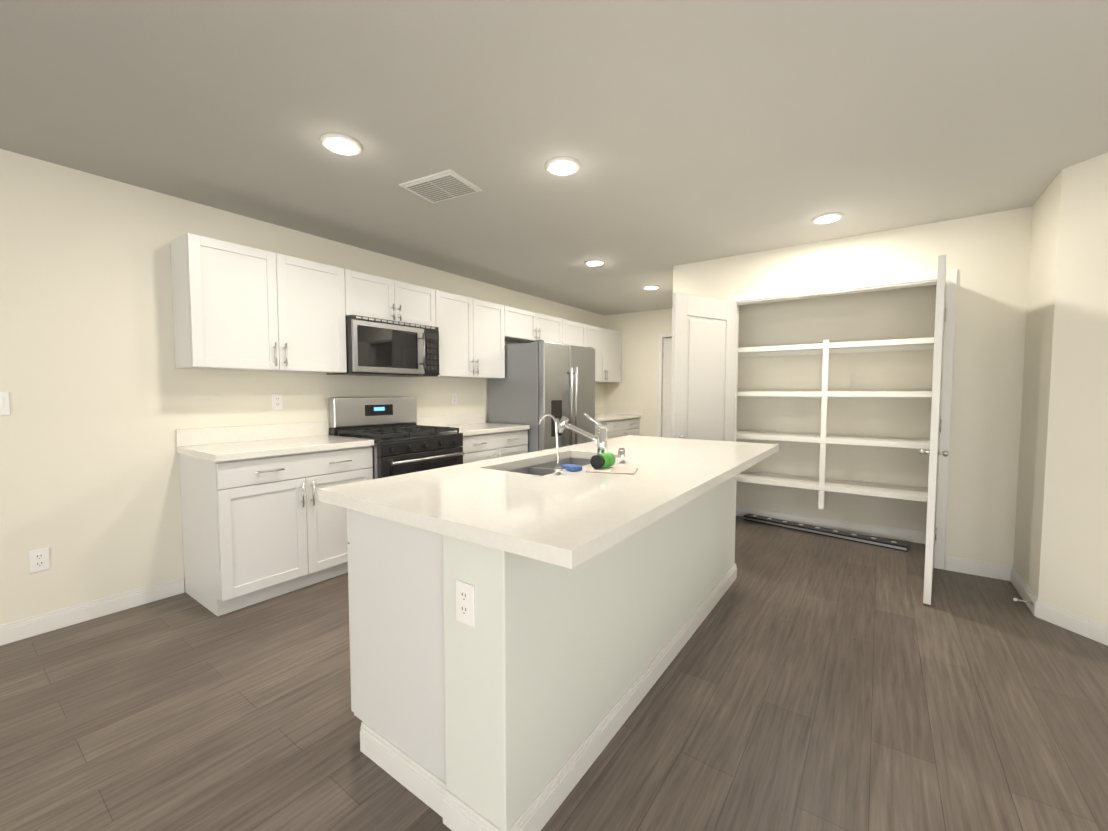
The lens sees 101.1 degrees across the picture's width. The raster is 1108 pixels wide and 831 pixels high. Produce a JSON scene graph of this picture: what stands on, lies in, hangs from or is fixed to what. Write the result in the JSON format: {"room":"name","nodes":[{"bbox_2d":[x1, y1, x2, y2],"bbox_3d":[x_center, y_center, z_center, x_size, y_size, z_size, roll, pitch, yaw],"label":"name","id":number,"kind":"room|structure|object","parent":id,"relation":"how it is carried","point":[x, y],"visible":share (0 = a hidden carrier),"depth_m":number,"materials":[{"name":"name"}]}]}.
{"room":"kitchen","nodes":[
{"label":"kitchen","id":0,"kind":"room"},
{"bbox_2d":[0,516,1107,830],"bbox_3d":[0.133,1.258,0.975,6.800,0.100,11.490,2,4,36],"label":"floor","id":1,"kind":"structure","parent":0,"point":[810,682],"depth_m":1.75,"materials":[{"name":"brown wood"}]},
{"bbox_2d":[179,446,372,615],"bbox_3d":[-1.787,0.661,3.032,0.645,0.880,0.931,2,4,36],"label":"base cabinet","id":2,"kind":"object","parent":1,"relation":"on","point":[257,530],"visible":0.98,"depth_m":2.72,"materials":[{"name":"white wood"}]},
{"bbox_2d":[176,421,373,461],"bbox_3d":[-1.795,0.148,3.003,0.635,0.145,0.943,2,4,36],"label":"countertop","id":3,"kind":"structure","parent":2,"relation":"on","point":[217,444],"depth_m":2.97,"materials":[{"name":"stone"}]},
{"bbox_2d":[347,508,445,782],"bbox_3d":[0.115,0.693,2.420,0.578,0.880,2.278,2,4,36],"label":"base cabinet","id":4,"kind":"object","parent":1,"relation":"on","point":[396,605],"visible":0.21,"depth_m":1.46,"materials":[{"name":"white wood"}]},
{"bbox_2d":[318,435,778,568],"bbox_3d":[0.312,0.240,2.252,1.055,0.040,2.413,2,4,36],"label":"countertop","id":5,"kind":"structure","parent":4,"relation":"on","point":[570,519],"depth_m":1.51,"materials":[{"name":"stone"}]},
{"bbox_2d":[509,457,590,475],"bbox_3d":[0.025,0.363,2.226,0.397,0.200,0.782,2,4,36],"label":"sink","id":6,"kind":"object","parent":5,"relation":"in","point":[543,469],"visible":0.04,"depth_m":2.39,"materials":[{"name":"silver metal"}]},
{"bbox_2d":[538,414,565,473],"bbox_3d":[-0.011,0.116,1.879,0.140,0.244,0.030,2,4,36],"label":"filter faucet","id":7,"kind":"object","parent":5,"relation":"on","point":[558,469],"visible":1,"depth_m":1.86,"materials":[{"name":"silver metal"}]},
{"bbox_2d":[562,464,581,470],"bbox_3d":[0.076,0.224,1.960,0.060,0.020,0.080,-2,4,-34],"label":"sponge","id":8,"kind":"object","parent":5,"relation":"on","point":[571,467],"visible":0.85,"depth_m":1.93,"materials":[{"name":"blue"}]},
{"bbox_2d":[557,413,606,453],"bbox_3d":[0.123,0.105,2.120,0.281,0.241,0.063,2,3,29],"label":"faucet","id":9,"kind":"object","parent":5,"relation":"on","point":[600,439],"visible":0.67,"depth_m":2.07,"materials":[{"name":"silver metal"}]},
{"bbox_2d":[586,467,636,474],"bbox_3d":[0.248,0.233,1.942,0.200,0.004,0.140,1,3,16],"label":"booklet","id":10,"kind":"object","parent":5,"relation":"on","point":[617,470],"visible":0.88,"depth_m":1.92,"materials":[{"name":"beige paper"}]},
{"bbox_2d":[590,452,614,468],"bbox_3d":[0.212,0.196,1.981,0.062,0.062,0.106,3,4,41],"label":"bottle","id":11,"kind":"object","parent":10,"relation":"on","point":[602,460],"visible":0.98,"depth_m":1.95,"materials":[{"name":"green plastic"}]},
{"bbox_2d":[618,448,625,462],"bbox_3d":[0.322,0.188,2.164,0.035,0.071,0.035,2,4,36],"label":"soap dispenser","id":12,"kind":"object","parent":5,"relation":"on","point":[621,454],"visible":1,"depth_m":2.15,"materials":[{"name":"silver metal"}]},
{"bbox_2d":[329,397,463,478],"bbox_3d":[-1.232,0.460,3.679,0.747,1.215,0.772,2,4,36],"label":"range","id":13,"kind":"object","parent":1,"relation":"on","point":[404,443],"visible":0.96,"depth_m":3.58,"materials":[{"name":"silver metal"}]},
{"bbox_2d":[460,429,527,463],"bbox_3d":[-0.780,0.589,4.436,0.645,0.880,0.963,2,4,36],"label":"base cabinet","id":14,"kind":"object","parent":1,"relation":"on","point":[481,447],"visible":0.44,"depth_m":4.24,"materials":[{"name":"white wood"}]},
{"bbox_2d":[417,413,529,435],"bbox_3d":[-0.784,0.076,4.412,0.635,0.145,0.961,2,4,36],"label":"countertop","id":15,"kind":"structure","parent":14,"relation":"on","point":[470,424],"depth_m":4.46,"materials":[{"name":"stone"}]},
{"bbox_2d":[488,340,594,452],"bbox_3d":[-0.090,0.102,5.160,0.838,1.777,1.005,2,4,36],"label":"refrigerator","id":16,"kind":"object","parent":1,"relation":"on","point":[540,380],"visible":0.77,"depth_m":4.76,"materials":[{"name":"grey metal"}]},
{"bbox_2d":[443,475,735,830],"bbox_3d":[0.450,0.705,2.185,0.235,0.879,2.310,2,4,36],"label":"wall","id":17,"kind":"structure","parent":1,"relation":"on","point":[546,664],"depth_m":1.34,"materials":[{"name":"paint"}]},
{"bbox_2d":[456,580,474,626],"bbox_3d":[-0.243,0.513,1.244,0.070,0.114,0.007,2,4,36],"label":"outlet","id":18,"kind":"object","parent":17,"relation":"attached to","point":[465,603],"visible":1,"depth_m":1.24,"materials":[{"name":"white plastic"}]},
{"bbox_2d":[595,421,605,435],"bbox_3d":[0.284,0.512,5.918,0.645,0.880,0.556,2,4,36],"label":"base cabinet","id":19,"kind":"object","parent":1,"relation":"on","point":[603,423],"visible":0.02,"depth_m":5.79,"materials":[{"name":"white wood"}]},
{"bbox_2d":[605,418,639,438],"bbox_3d":[0.745,0.479,6.559,0.645,0.880,1.020,2,4,36],"label":"base cabinet","id":20,"kind":"object","parent":1,"relation":"on","point":[621,427],"visible":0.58,"depth_m":6.34,"materials":[{"name":"white wood"}]},
{"bbox_2d":[595,407,641,421],"bbox_3d":[0.582,-0.023,6.314,0.635,0.145,1.588,2,4,36],"label":"countertop","id":21,"kind":"structure","parent":20,"relation":"on","point":[608,413],"depth_m":6.80,"materials":[{"name":"stone"}]},
{"bbox_2d":[743,514,908,551],"bbox_3d":[2.355,1.024,4.067,1.280,0.047,0.111,3,4,45],"label":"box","id":22,"kind":"object","parent":1,"relation":"on","point":[876,541],"visible":1,"depth_m":3.96,"materials":[{"name":"black metal"}]},
{"bbox_2d":[0,149,1107,624],"bbox_3d":[0.038,-0.014,0.977,6.207,2.440,11.130,2,4,36],"label":"wall","id":23,"kind":"structure","parent":0,"point":[106,397],"depth_m":2.77,"materials":[{"name":"paint"}]},
{"bbox_2d":[0,392,9,414],"bbox_3d":[-2.726,-0.059,2.235,0.008,0.114,0.070,2,4,36],"label":"light switch","id":24,"kind":"object","parent":23,"relation":"attached to","point":[4,404],"visible":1,"depth_m":2.25,"materials":[{"name":"white plastic"}]},
{"bbox_2d":[29,548,49,572],"bbox_3d":[-2.666,0.751,2.360,0.007,0.114,0.070,2,4,36],"label":"outlet","id":25,"kind":"object","parent":23,"relation":"attached to","point":[39,559],"visible":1,"depth_m":2.36,"materials":[{"name":"white plastic"}]},
{"bbox_2d":[170,233,346,373],"bbox_3d":[-1.912,-0.682,3.053,0.338,0.760,0.931,2,4,36],"label":"upper cabinet","id":26,"kind":"object","parent":23,"relation":"attached to","point":[237,307],"visible":1,"depth_m":2.87,"materials":[{"name":"white wood"}]},
{"bbox_2d":[272,394,282,409],"bbox_3d":[-1.984,-0.097,3.268,0.007,0.114,0.070,2,4,36],"label":"outlet","id":27,"kind":"object","parent":23,"relation":"attached to","point":[277,401],"visible":1,"depth_m":3.27,"materials":[{"name":"white plastic"}]},
{"bbox_2d":[344,269,435,326],"bbox_3d":[-1.396,-0.930,3.760,0.338,0.338,0.835,2,4,36],"label":"upper cabinet","id":28,"kind":"object","parent":23,"relation":"attached to","point":[369,295],"visible":0.73,"depth_m":3.64,"materials":[{"name":"white wood"}]},
{"bbox_2d":[326,315,438,376],"bbox_3d":[-1.364,-0.542,3.738,0.437,0.426,0.798,2,4,36],"label":"microwave","id":29,"kind":"object","parent":28,"relation":"attached to","point":[380,347],"visible":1,"depth_m":3.57,"materials":[{"name":"silver metal"}]},
{"bbox_2d":[452,393,456,404],"bbox_3d":[-1.011,-0.167,4.624,0.007,0.114,0.070,2,4,36],"label":"outlet","id":30,"kind":"object","parent":23,"relation":"attached to","point":[454,398],"visible":1,"depth_m":4.62,"materials":[{"name":"white plastic"}]},
{"bbox_2d":[435,290,504,378],"bbox_3d":[-0.888,-0.755,4.479,0.338,0.760,0.906,2,4,36],"label":"upper cabinet","id":31,"kind":"object","parent":23,"relation":"attached to","point":[471,337],"visible":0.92,"depth_m":4.37,"materials":[{"name":"white wood"}]},
{"bbox_2d":[504,306,561,342],"bbox_3d":[-0.313,-1.016,5.268,0.338,0.320,1.063,2,4,36],"label":"upper cabinet","id":32,"kind":"object","parent":23,"relation":"attached to","point":[523,326],"visible":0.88,"depth_m":5.14,"materials":[{"name":"white wood"}]},
{"bbox_2d":[0,506,1107,830],"bbox_3d":[0.038,1.155,1.038,5.966,0.100,10.890,2,4,36],"label":"baseboard","id":33,"kind":"structure","parent":23,"relation":"attached to","point":[422,784],"depth_m":2.26,"materials":[{"name":"white wood"}]},
{"bbox_2d":[562,319,585,346],"bbox_3d":[0.160,-0.831,5.939,0.338,0.760,0.556,2,4,36],"label":"upper cabinet","id":34,"kind":"object","parent":23,"relation":"attached to","point":[573,333],"visible":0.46,"depth_m":5.84,"materials":[{"name":"white wood"}]},
{"bbox_2d":[586,324,621,382],"bbox_3d":[0.620,-0.864,6.580,0.338,0.760,1.020,2,4,36],"label":"upper cabinet","id":35,"kind":"object","parent":23,"relation":"attached to","point":[606,344],"visible":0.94,"depth_m":6.52,"materials":[{"name":"white wood"}]},
{"bbox_2d":[657,333,671,436],"bbox_3d":[1.883,-0.119,6.347,0.934,2.097,0.014,2,4,36],"label":"door frame","id":36,"kind":"structure","parent":23,"relation":"attached to","point":[660,335],"depth_m":6.57,"materials":[{"name":"white wood"}]},
{"bbox_2d":[662,338,671,437],"bbox_3d":[1.897,-0.091,6.372,0.814,2.022,0.090,2,4,36],"label":"hall door","id":37,"kind":"structure","parent":23,"relation":"in","point":[667,383],"depth_m":6.56,"materials":[{"name":"white paint"}]},
{"bbox_2d":[671,292,736,441],"bbox_3d":[1.247,0.039,3.811,0.336,2.018,0.719,2,4,36],"label":"pantry door","id":38,"kind":"structure","parent":23,"relation":"in","point":[703,367],"depth_m":3.74,"materials":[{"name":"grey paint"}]},
{"bbox_2d":[736,337,933,508],"bbox_3d":[2.397,0.073,3.947,1.688,1.420,0.402,2,4,36],"label":"pantry shelves","id":39,"kind":"object","parent":23,"relation":"attached to","point":[822,484],"visible":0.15,"depth_m":3.82,"materials":[{"name":"white wood"}]},
{"bbox_2d":[727,269,957,569],"bbox_3d":[2.179,0.018,3.666,1.524,2.099,0.135,2,4,36],"label":"door frame","id":40,"kind":"structure","parent":23,"relation":"attached to","point":[896,282],"depth_m":3.23,"materials":[{"name":"white wood"}]},
{"bbox_2d":[919,254,948,604],"bbox_3d":[2.429,0.085,2.927,0.155,2.018,0.777,2,4,36],"label":"pantry door","id":41,"kind":"structure","parent":23,"relation":"in","point":[935,430],"depth_m":2.63,"materials":[{"name":"white paint"}]},
{"bbox_2d":[1013,598,1032,604],"bbox_3d":[2.688,1.063,2.611,0.078,0.022,0.022,2,4,36],"label":"door stop","id":42,"kind":"object","parent":23,"relation":"attached to","point":[1016,599],"visible":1,"depth_m":2.61,"materials":[{"name":"silver metal"}]},
{"bbox_2d":[0,0,1107,315],"bbox_3d":[0.133,-1.279,0.844,6.800,0.100,11.490,2,4,36],"label":"ceiling","id":43,"kind":"structure","parent":0,"point":[690,130],"depth_m":1.95,"materials":[{"name":"paint"}]},
{"bbox_2d":[319,133,362,155],"bbox_3d":[-1.015,-1.290,2.179,0.190,0.014,0.190,2,4,36],"label":"recessed light","id":44,"kind":"object","parent":43,"relation":"in","point":[341,144],"visible":0.98,"depth_m":2.15,"materials":[{"name":"white plastic"}]},
{"bbox_2d":[399,169,481,202],"bbox_3d":[-0.653,-1.314,2.632,0.380,0.012,0.280,2,3,28],"label":"ceiling vent","id":45,"kind":"object","parent":43,"relation":"in","point":[442,186],"visible":1,"depth_m":2.60,"materials":[{"name":"white metal"}]},
{"bbox_2d":[545,157,580,175],"bbox_3d":[0.046,-1.301,2.389,0.190,0.014,0.190,2,4,36],"label":"recessed light","id":46,"kind":"object","parent":43,"relation":"in","point":[562,166],"visible":0.98,"depth_m":2.37,"materials":[{"name":"white plastic"}]},
{"bbox_2d":[584,259,604,265],"bbox_3d":[0.370,-1.393,4.160,0.190,0.014,0.190,2,4,36],"label":"recessed light","id":47,"kind":"object","parent":43,"relation":"in","point":[595,262],"visible":1,"depth_m":4.12,"materials":[{"name":"white plastic"}]},
{"bbox_2d":[643,285,659,289],"bbox_3d":[1.097,-1.443,5.139,0.190,0.014,0.190,2,4,36],"label":"recessed light","id":48,"kind":"object","parent":43,"relation":"in","point":[649,287],"visible":1,"depth_m":5.11,"materials":[{"name":"white plastic"}]},
{"bbox_2d":[811,212,843,223],"bbox_3d":[1.858,-1.338,3.095,0.190,0.014,0.190,2,4,36],"label":"recessed light","id":49,"kind":"object","parent":43,"relation":"in","point":[825,218],"visible":0.96,"depth_m":3.08,"materials":[{"name":"white plastic"}]}
]}

